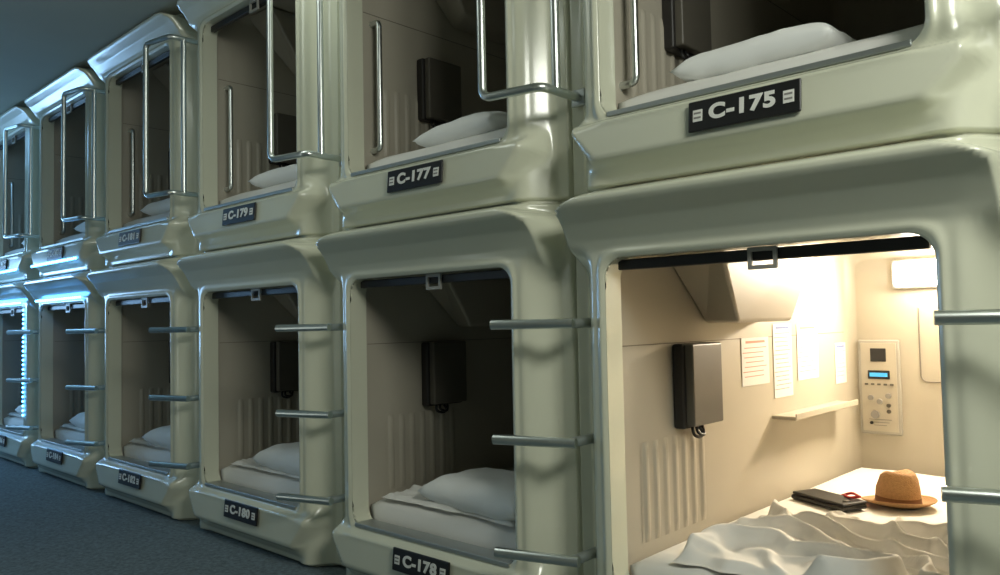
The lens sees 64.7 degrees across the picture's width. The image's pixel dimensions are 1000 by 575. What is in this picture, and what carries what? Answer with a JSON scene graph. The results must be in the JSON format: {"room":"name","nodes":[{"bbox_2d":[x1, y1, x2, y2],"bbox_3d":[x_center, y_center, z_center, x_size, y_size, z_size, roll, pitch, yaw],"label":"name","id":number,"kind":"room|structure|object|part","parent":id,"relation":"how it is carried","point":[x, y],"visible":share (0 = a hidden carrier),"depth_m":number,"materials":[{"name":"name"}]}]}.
{"room":"capsule hotel","nodes":[
{"label":"capsule hotel","id":0,"kind":"room"},
{"bbox_2d":[0,0,182,114],"bbox_3d":[-1.937,-1.420,3.817,10.860,0.100,4.600,-3,-3,43],"label":"ceiling","id":1,"kind":"structure","parent":0,"point":[41,40],"depth_m":4.19,"materials":[{"name":"paint"}]},
{"bbox_2d":[0,457,345,574],"bbox_3d":[-1.885,1.187,3.706,10.860,0.100,4.600,-3,-3,43],"label":"floor","id":2,"kind":"structure","parent":0,"point":[50,524],"depth_m":3.50,"materials":[{"name":"blue carpet"}]},
{"bbox_2d":[0,280,38,466],"bbox_3d":[-2.982,0.623,6.344,1.140,1.286,1.885,-3,-3,43],"label":"capsule","id":3,"kind":"object","parent":2,"relation":"on","point":[17,449],"visible":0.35,"depth_m":5.55,"materials":[{"name":"beige plastic"}]},
{"bbox_2d":[0,435,5,446],"bbox_3d":[-3.573,1.089,5.642,0.272,0.074,0.014,-3,-3,43],"label":"number sign","id":4,"kind":"object","parent":3,"relation":"attached to","point":[2,438],"visible":1,"depth_m":5.58,"materials":[{"name":"black plastic"}]},
{"bbox_3d":[-2.923,1.011,6.368,0.820,0.094,1.675,-3,-3,43],"label":"mattress","id":5,"kind":"part","parent":3,"relation":"part of","materials":[{"name":"white fabric"}]},
{"bbox_2d":[15,404,23,414],"bbox_3d":[-3.338,0.900,5.831,0.320,0.132,0.500,1,-3,-44],"label":"pillow","id":6,"kind":"object","parent":3,"relation":"on","point":[18,409],"visible":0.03,"depth_m":5.83,"materials":[{"name":"fabric"}]},
{"bbox_2d":[0,106,42,283],"bbox_3d":[-3.007,-0.627,6.397,1.140,1.216,1.885,-3,-3,43],"label":"capsule","id":7,"kind":"object","parent":3,"relation":"on","point":[19,256],"visible":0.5,"depth_m":5.75,"materials":[{"name":"beige plastic"}]},
{"bbox_2d":[0,259,7,269],"bbox_3d":[-3.598,-0.161,5.696,0.272,0.074,0.014,-3,-3,43],"label":"number sign","id":8,"kind":"object","parent":7,"relation":"attached to","point":[3,263],"visible":1,"depth_m":5.64,"materials":[{"name":"black plastic"}]},
{"bbox_3d":[-3.788,-0.566,6.125,0.060,0.511,0.022,-3,-3,43],"label":"grab handle","id":9,"kind":"part","parent":7,"relation":"part of","materials":[{"name":"metal"}]},
{"bbox_3d":[-2.948,-0.251,6.422,0.820,0.094,1.675,-3,-3,43],"label":"mattress","id":10,"kind":"part","parent":7,"relation":"part of","materials":[{"name":"white fabric"}]},
{"bbox_2d":[0,257,80,415],"bbox_3d":[-4.013,0.419,6.094,4.235,1.018,0.057,-3,-3,43],"label":"light strip","id":11,"kind":"object","parent":3,"relation":"attached to","point":[71,258],"visible":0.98,"depth_m":5.14,"materials":[{"name":"white plastic"}]},
{"bbox_2d":[23,270,104,488],"bbox_3d":[-2.153,0.573,5.564,1.140,1.286,1.885,-3,-3,43],"label":"capsule","id":12,"kind":"object","parent":2,"relation":"on","point":[65,359],"visible":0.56,"depth_m":5.07,"materials":[{"name":"beige plastic"}]},
{"bbox_2d":[5,330,38,430],"bbox_3d":[-3.190,0.619,5.300,0.307,0.666,0.125,-1,-2,2],"label":"step rungs","id":13,"kind":"structure","parent":12,"relation":"attached to","point":[17,380],"depth_m":5.28,"materials":[{"name":"metal"}]},
{"bbox_2d":[46,448,62,464],"bbox_3d":[-2.744,1.039,4.862,0.272,0.074,0.014,-3,-3,43],"label":"number sign","id":14,"kind":"object","parent":12,"relation":"attached to","point":[52,455],"visible":1,"depth_m":4.84,"materials":[{"name":"black plastic"}]},
{"bbox_2d":[24,67,108,277],"bbox_3d":[-2.178,-0.677,5.617,1.140,1.216,1.885,-3,-3,43],"label":"capsule","id":15,"kind":"object","parent":12,"relation":"on","point":[45,103],"visible":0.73,"depth_m":5.17,"materials":[{"name":"beige plastic"}]},
{"bbox_2d":[3,123,39,238],"bbox_3d":[-3.228,-0.717,5.349,0.311,0.794,0.135,-1,-2,-5],"label":"handrail","id":16,"kind":"object","parent":15,"relation":"attached to","point":[31,127],"visible":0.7,"depth_m":5.34,"materials":[{"name":"metal"}]},
{"bbox_2d":[47,246,63,260],"bbox_3d":[-2.769,-0.211,4.915,0.272,0.074,0.014,-3,-3,43],"label":"number sign","id":17,"kind":"object","parent":15,"relation":"attached to","point":[54,253],"visible":1,"depth_m":4.90,"materials":[{"name":"black plastic"}]},
{"bbox_3d":[-2.959,-0.616,5.345,0.060,0.511,0.022,-3,-3,43],"label":"grab handle","id":18,"kind":"part","parent":15,"relation":"part of","materials":[{"name":"metal"}]},
{"bbox_3d":[-2.733,-1.131,5.012,0.071,0.052,0.008,-3,-3,43],"label":"blind pull","id":19,"kind":"part","parent":15,"relation":"part of","materials":[{"name":"grey plastic"}]},
{"bbox_3d":[-2.119,-0.300,5.642,0.820,0.093,1.675,-3,-3,43],"label":"mattress","id":20,"kind":"part","parent":15,"relation":"part of","materials":[{"name":"white fabric"}]},
{"bbox_2d":[74,222,84,232],"bbox_3d":[-2.530,-0.394,5.108,0.430,0.109,0.280,-3,-3,43],"label":"pillow","id":21,"kind":"object","parent":15,"relation":"on","point":[81,227],"visible":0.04,"depth_m":5.09,"materials":[{"name":"fabric"}]},
{"bbox_3d":[-2.708,0.130,4.958,0.071,0.052,0.008,-3,-3,43],"label":"blind pull","id":22,"kind":"part","parent":12,"relation":"part of","materials":[{"name":"grey plastic"}]},
{"bbox_3d":[-2.093,0.961,5.588,0.820,0.093,1.675,-3,-3,43],"label":"mattress","id":23,"kind":"part","parent":12,"relation":"part of","materials":[{"name":"white fabric"}]},
{"bbox_2d":[69,412,84,428],"bbox_3d":[-2.509,0.851,5.051,0.320,0.129,0.500,1,-3,-44],"label":"pillow","id":24,"kind":"object","parent":12,"relation":"on","point":[78,420],"visible":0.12,"depth_m":5.02,"materials":[{"name":"fabric"}]},
{"bbox_2d":[87,256,199,519],"bbox_3d":[-1.323,0.523,4.784,1.140,1.286,1.885,-3,-3,43],"label":"capsule","id":25,"kind":"object","parent":2,"relation":"on","point":[139,363],"visible":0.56,"depth_m":4.26,"materials":[{"name":"beige plastic"}]},
{"bbox_2d":[65,329,104,446],"bbox_3d":[-2.360,0.569,4.520,0.307,0.666,0.125,-1,-2,2],"label":"step rungs","id":26,"kind":"structure","parent":25,"relation":"attached to","point":[67,331],"depth_m":4.50,"materials":[{"name":"metal"}]},
{"bbox_2d":[118,469,141,489],"bbox_3d":[-1.914,0.989,4.082,0.272,0.074,0.014,-3,-3,43],"label":"number sign","id":27,"kind":"object","parent":25,"relation":"attached to","point":[127,478],"visible":1,"depth_m":4.07,"materials":[{"name":"black plastic"}]},
{"bbox_3d":[-1.879,0.081,4.178,0.071,0.052,0.008,-3,-3,43],"label":"blind pull","id":28,"kind":"part","parent":25,"relation":"part of","materials":[{"name":"grey plastic"}]},
{"bbox_2d":[87,12,202,266],"bbox_3d":[-1.348,-0.727,4.837,1.140,1.216,1.885,-3,-3,43],"label":"capsule","id":29,"kind":"object","parent":25,"relation":"on","point":[119,64],"visible":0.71,"depth_m":4.37,"materials":[{"name":"beige plastic"}]},
{"bbox_2d":[61,86,104,221],"bbox_3d":[-2.399,-0.766,4.568,0.311,0.794,0.135,-1,-2,-5],"label":"handrail","id":30,"kind":"object","parent":29,"relation":"attached to","point":[94,91],"visible":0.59,"depth_m":4.56,"materials":[{"name":"metal"}]},
{"bbox_2d":[118,228,141,246],"bbox_3d":[-1.939,-0.261,4.135,0.272,0.074,0.014,-3,-3,43],"label":"number sign","id":31,"kind":"object","parent":29,"relation":"attached to","point":[133,236],"visible":1,"depth_m":4.12,"materials":[{"name":"black plastic"}]},
{"bbox_3d":[-2.129,-0.666,4.565,0.060,0.511,0.022,-3,-3,43],"label":"grab handle","id":32,"kind":"part","parent":29,"relation":"part of","materials":[{"name":"metal"}]},
{"bbox_3d":[-1.289,-0.351,4.861,0.820,0.094,1.675,-3,-3,43],"label":"mattress","id":33,"kind":"part","parent":29,"relation":"part of","materials":[{"name":"white fabric"}]},
{"bbox_2d":[140,198,169,215],"bbox_3d":[-1.759,-0.440,4.382,0.430,0.107,0.280,-3,-3,40],"label":"pillow","id":34,"kind":"object","parent":29,"relation":"on","point":[155,208],"visible":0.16,"depth_m":4.31,"materials":[{"name":"fabric"}]},
{"bbox_3d":[-1.264,0.911,4.808,0.820,0.094,1.675,-3,-3,43],"label":"mattress","id":35,"kind":"part","parent":25,"relation":"part of","materials":[{"name":"white fabric"}]},
{"bbox_2d":[141,425,169,447],"bbox_3d":[-1.650,0.799,4.243,0.500,0.127,0.320,-3,-3,40],"label":"pillow","id":36,"kind":"object","parent":25,"relation":"on","point":[160,436],"visible":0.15,"depth_m":4.20,"materials":[{"name":"fabric"}]},
{"bbox_2d":[177,236,344,565],"bbox_3d":[-0.493,0.474,4.003,1.140,1.286,1.885,-3,-3,43],"label":"capsule","id":37,"kind":"object","parent":2,"relation":"on","point":[249,370],"visible":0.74,"depth_m":3.46,"materials":[{"name":"beige plastic"}]},
{"bbox_2d":[148,327,199,469],"bbox_3d":[-1.531,0.519,3.740,0.307,0.666,0.125,-1,-2,2],"label":"step rungs","id":38,"kind":"structure","parent":37,"relation":"attached to","point":[184,466],"depth_m":3.72,"materials":[{"name":"metal"}]},
{"bbox_2d":[223,499,258,525],"bbox_3d":[-1.084,0.939,3.302,0.272,0.074,0.014,-3,-3,43],"label":"number sign","id":39,"kind":"object","parent":37,"relation":"attached to","point":[241,512],"visible":1,"depth_m":3.29,"materials":[{"name":"black plastic"}]},
{"bbox_3d":[-1.049,0.031,3.397,0.071,0.052,0.008,-3,-3,43],"label":"blind pull","id":40,"kind":"part","parent":37,"relation":"part of","materials":[{"name":"grey plastic"}]},
{"bbox_2d":[176,0,341,252],"bbox_3d":[-0.518,-0.776,4.057,1.140,1.216,1.885,-3,-3,43],"label":"capsule","id":41,"kind":"object","parent":37,"relation":"on","point":[232,34],"visible":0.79,"depth_m":3.70,"materials":[{"name":"beige plastic"}]},
{"bbox_2d":[143,34,198,197],"bbox_3d":[-1.569,-0.816,3.788,0.311,0.794,0.135,-1,-2,-5],"label":"handrail","id":42,"kind":"object","parent":41,"relation":"attached to","point":[184,40],"visible":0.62,"depth_m":3.78,"materials":[{"name":"metal"}]},
{"bbox_3d":[-1.300,-0.716,3.784,0.060,0.511,0.022,-3,-3,43],"label":"grab handle","id":43,"kind":"part","parent":41,"relation":"part of","materials":[{"name":"metal"}]},
{"bbox_2d":[222,202,255,225],"bbox_3d":[-1.109,-0.310,3.355,0.272,0.074,0.014,-3,-3,43],"label":"number sign","id":44,"kind":"object","parent":41,"relation":"attached to","point":[247,212],"visible":1,"depth_m":3.34,"materials":[{"name":"black plastic"}]},
{"bbox_3d":[-1.074,-1.231,3.451,0.071,0.052,0.008,-3,-3,43],"label":"blind pull","id":45,"kind":"part","parent":41,"relation":"part of","materials":[{"name":"grey plastic"}]},
{"bbox_3d":[-0.459,-0.400,4.081,0.820,0.093,1.675,-3,-3,43],"label":"mattress","id":46,"kind":"part","parent":41,"relation":"part of","materials":[{"name":"white fabric"}]},
{"bbox_2d":[248,164,296,187],"bbox_3d":[-0.893,-0.492,3.568,0.430,0.104,0.280,-3,-3,38],"label":"pillow","id":47,"kind":"object","parent":41,"relation":"on","point":[280,175],"visible":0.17,"depth_m":3.48,"materials":[{"name":"fabric"}]},
{"bbox_3d":[-0.434,0.862,4.027,0.820,0.093,1.675,-3,-3,43],"label":"mattress","id":48,"kind":"part","parent":37,"relation":"part of","materials":[{"name":"white fabric"}]},
{"bbox_2d":[251,442,299,474],"bbox_3d":[-0.820,0.749,3.463,0.500,0.132,0.320,-4,-3,44],"label":"pillow","id":49,"kind":"object","parent":37,"relation":"on","point":[284,457],"visible":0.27,"depth_m":3.40,"materials":[{"name":"fabric"}]},
{"bbox_2d":[315,202,582,574],"bbox_3d":[0.336,0.424,3.223,1.140,1.286,1.885,-3,-3,43],"label":"capsule","id":50,"kind":"object","parent":2,"relation":"on","point":[429,384],"visible":0.58,"depth_m":2.76,"materials":[{"name":"beige plastic"}]},
{"bbox_2d":[275,323,344,505],"bbox_3d":[-0.701,0.469,2.959,0.307,0.666,0.125,-1,-2,2],"label":"step rungs","id":51,"kind":"structure","parent":50,"relation":"attached to","point":[329,501],"depth_m":2.94,"materials":[{"name":"metal"}]},
{"bbox_2d":[392,547,449,574],"bbox_3d":[-0.255,0.889,2.521,0.272,0.074,0.014,-3,-3,43],"label":"number sign","id":52,"kind":"object","parent":50,"relation":"attached to","point":[404,561],"visible":1,"depth_m":2.53,"materials":[{"name":"black plastic"}]},
{"bbox_3d":[-0.219,-0.019,2.617,0.071,0.052,0.008,-3,-3,43],"label":"blind pull","id":53,"kind":"part","parent":50,"relation":"part of","materials":[{"name":"grey plastic"}]},
{"bbox_3d":[0.396,0.811,3.247,0.820,0.094,1.675,-3,-3,43],"label":"mattress","id":54,"kind":"part","parent":50,"relation":"part of","materials":[{"name":"white fabric"}]},
{"bbox_2d":[329,0,574,230],"bbox_3d":[0.311,-0.826,3.276,1.140,1.216,1.885,-3,-3,43],"label":"capsule","id":55,"kind":"object","parent":50,"relation":"on","point":[409,68],"visible":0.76,"depth_m":2.92,"materials":[{"name":"beige plastic"}]},
{"bbox_2d":[266,0,340,166],"bbox_3d":[-0.739,-0.866,3.008,0.311,0.794,0.135,-1,-2,-5],"label":"handrail","id":56,"kind":"object","parent":55,"relation":"attached to","point":[320,154],"visible":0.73,"depth_m":2.99,"materials":[{"name":"metal"}]},
{"bbox_3d":[-0.470,-0.766,3.004,0.060,0.511,0.022,-3,-3,43],"label":"grab handle","id":57,"kind":"part","parent":55,"relation":"part of","materials":[{"name":"metal"}]},
{"bbox_2d":[387,160,442,192],"bbox_3d":[-0.280,-0.360,2.575,0.272,0.074,0.014,-3,-3,43],"label":"number sign","id":58,"kind":"object","parent":55,"relation":"attached to","point":[430,173],"visible":1,"depth_m":2.56,"materials":[{"name":"black plastic"}]},
{"bbox_3d":[0.370,-0.450,3.301,0.820,0.094,1.675,-3,-3,43],"label":"mattress","id":59,"kind":"part","parent":55,"relation":"part of","materials":[{"name":"white fabric"}]},
{"bbox_2d":[412,111,506,147],"bbox_3d":[-0.070,-0.541,2.794,0.280,0.109,0.430,1,-3,-42],"label":"pillow","id":60,"kind":"object","parent":55,"relation":"on","point":[481,122],"visible":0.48,"depth_m":2.66,"materials":[{"name":"fabric"}]},
{"bbox_2d":[417,467,514,520],"bbox_3d":[-0.005,0.700,2.696,0.320,0.129,0.500,1,-3,-43],"label":"pillow","id":61,"kind":"object","parent":50,"relation":"on","point":[489,492],"visible":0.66,"depth_m":2.61,"materials":[{"name":"fabric"}]},
{"bbox_2d":[554,134,999,574],"bbox_3d":[1.166,0.374,2.443,1.140,1.286,1.885,-3,-3,43],"label":"capsule","id":62,"kind":"object","parent":2,"relation":"on","point":[688,469],"visible":0.98,"depth_m":2.14,"materials":[{"name":"beige plastic"}]},
{"bbox_2d":[489,318,596,567],"bbox_3d":[0.129,0.420,2.179,0.307,0.666,0.125,-1,-2,2],"label":"step rungs","id":63,"kind":"structure","parent":62,"relation":"attached to","point":[575,560],"depth_m":2.17,"materials":[{"name":"metal"}]},
{"bbox_2d":[741,337,769,386],"bbox_3d":[0.895,0.258,2.765,0.002,0.165,0.210,-3,-3,43],"label":"paper","id":64,"kind":"object","parent":62,"relation":"attached to","point":[754,351],"visible":1,"depth_m":2.76,"materials":[{"name":"white paper"}]},
{"bbox_3d":[0.610,-0.069,1.837,0.071,0.052,0.008,-3,-3,43],"label":"blind pull","id":65,"kind":"part","parent":62,"relation":"part of","materials":[{"name":"grey plastic"}]},
{"bbox_2d":[772,323,792,397],"bbox_3d":[1.050,0.269,2.929,0.002,0.270,0.160,-3,-3,43],"label":"paper","id":66,"kind":"object","parent":62,"relation":"attached to","point":[782,341],"visible":1,"depth_m":2.92,"materials":[{"name":"white paper"}]},
{"bbox_2d":[570,0,999,196],"bbox_3d":[1.141,-0.876,2.496,1.140,1.216,1.885,-3,-3,43],"label":"capsule","id":67,"kind":"object","parent":62,"relation":"on","point":[914,70],"visible":0.84,"depth_m":1.92,"materials":[{"name":"beige plastic"}]},
{"bbox_2d":[476,0,584,107],"bbox_3d":[0.090,-0.916,2.228,0.311,0.794,0.135,-1,-2,-5],"label":"handrail","id":68,"kind":"object","parent":67,"relation":"attached to","point":[577,97],"visible":0.91,"depth_m":2.20,"materials":[{"name":"metal"}]},
{"bbox_3d":[0.360,-0.815,2.224,0.060,0.511,0.022,-3,-3,43],"label":"grab handle","id":69,"kind":"part","parent":67,"relation":"part of","materials":[{"name":"metal"}]},
{"bbox_2d":[688,78,801,132],"bbox_3d":[0.550,-0.410,1.794,0.272,0.074,0.014,-3,-3,43],"label":"number sign","id":70,"kind":"object","parent":67,"relation":"attached to","point":[782,98],"visible":1,"depth_m":1.78,"materials":[{"name":"black plastic"}]},
{"bbox_2d":[669,22,856,81],"bbox_3d":[0.705,-0.588,2.065,0.430,0.107,0.280,-4,-3,44],"label":"pillow","id":71,"kind":"object","parent":67,"relation":"on","point":[784,43],"visible":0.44,"depth_m":1.95,"materials":[{"name":"fabric"}]},
{"bbox_3d":[1.200,-0.500,2.521,0.820,0.093,1.675,-3,-3,43],"label":"mattress","id":72,"kind":"part","parent":67,"relation":"part of","materials":[{"name":"white fabric"}]},
{"bbox_3d":[1.225,0.762,2.467,0.820,0.093,1.675,-3,-3,43],"label":"mattress","id":73,"kind":"part","parent":62,"relation":"part of","materials":[{"name":"white fabric"}]},
{"bbox_2d":[796,324,818,380],"bbox_3d":[1.207,0.251,3.097,0.002,0.215,0.200,-3,-3,43],"label":"paper","id":74,"kind":"object","parent":62,"relation":"attached to","point":[807,340],"visible":1,"depth_m":3.09,"materials":[{"name":"white paper"}]},
{"bbox_2d":[670,499,948,574],"bbox_3d":[0.898,0.663,2.076,0.712,0.094,0.648,-3,-3,43],"label":"duvet","id":75,"kind":"object","parent":62,"relation":"on","point":[778,541],"depth_m":2.05,"materials":[{"name":"white fabric"}]},
{"bbox_2d":[772,399,857,420],"bbox_3d":[1.222,0.465,3.037,0.091,0.024,0.620,-3,-3,43],"label":"wall shelf","id":76,"kind":"object","parent":62,"relation":"attached to","point":[799,414],"visible":1,"depth_m":2.96,"materials":[{"name":"beige plastic"}]},
{"bbox_2d":[791,488,866,511],"bbox_3d":[1.109,0.704,2.655,0.128,0.041,0.230,0,-3,-23],"label":"book","id":77,"kind":"object","parent":62,"relation":"on","point":[843,502],"visible":1,"depth_m":2.61,"materials":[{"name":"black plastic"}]},
{"bbox_2d":[834,342,846,383],"bbox_3d":[1.441,0.319,3.342,0.002,0.170,0.120,-3,-3,43],"label":"paper","id":78,"kind":"object","parent":62,"relation":"attached to","point":[840,352],"visible":1,"depth_m":3.34,"materials":[{"name":"white paper"}]},
{"bbox_2d":[858,340,902,435],"bbox_3d":[1.594,0.418,3.316,0.165,0.395,0.026,-3,-3,43],"label":"control console","id":79,"kind":"object","parent":62,"relation":"attached to","point":[879,360],"visible":1,"depth_m":3.31,"materials":[{"name":"beige plastic"}]},
{"bbox_2d":[861,469,937,508],"bbox_3d":[1.316,0.661,2.614,0.212,0.115,0.246,0,-3,-17],"label":"hat","id":80,"kind":"object","parent":62,"relation":"on","point":[901,488],"visible":1,"depth_m":2.56,"materials":[{"name":"fabric"}]},
{"bbox_2d":[891,258,936,288],"bbox_3d":[1.700,-0.058,3.200,0.220,0.120,0.055,-3,-3,43],"label":"reading lamp","id":81,"kind":"object","parent":62,"relation":"attached to","point":[906,273],"visible":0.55,"depth_m":3.19,"materials":[{"name":"white plastic"}]},
{"bbox_2d":[918,308,940,382],"bbox_3d":[1.876,0.225,3.069,0.455,0.302,0.005,-3,-3,43],"label":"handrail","id":82,"kind":"object","parent":62,"relation":"attached to","point":[918,308],"visible":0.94,"depth_m":3.22,"materials":[{"name":"metal"}]},
{"bbox_3d":[1.995,0.324,1.663,1.140,1.286,1.885,-3,-3,43],"label":"capsule","id":83,"kind":"object","parent":2,"relation":"on","visible":0},
{"bbox_2d":[933,309,999,505],"bbox_3d":[0.958,0.370,1.399,0.307,0.666,0.125,-1,-2,2],"label":"step rungs","id":84,"kind":"structure","parent":83,"relation":"attached to","point":[984,496],"depth_m":1.43,"materials":[{"name":"metal"}]}
]}

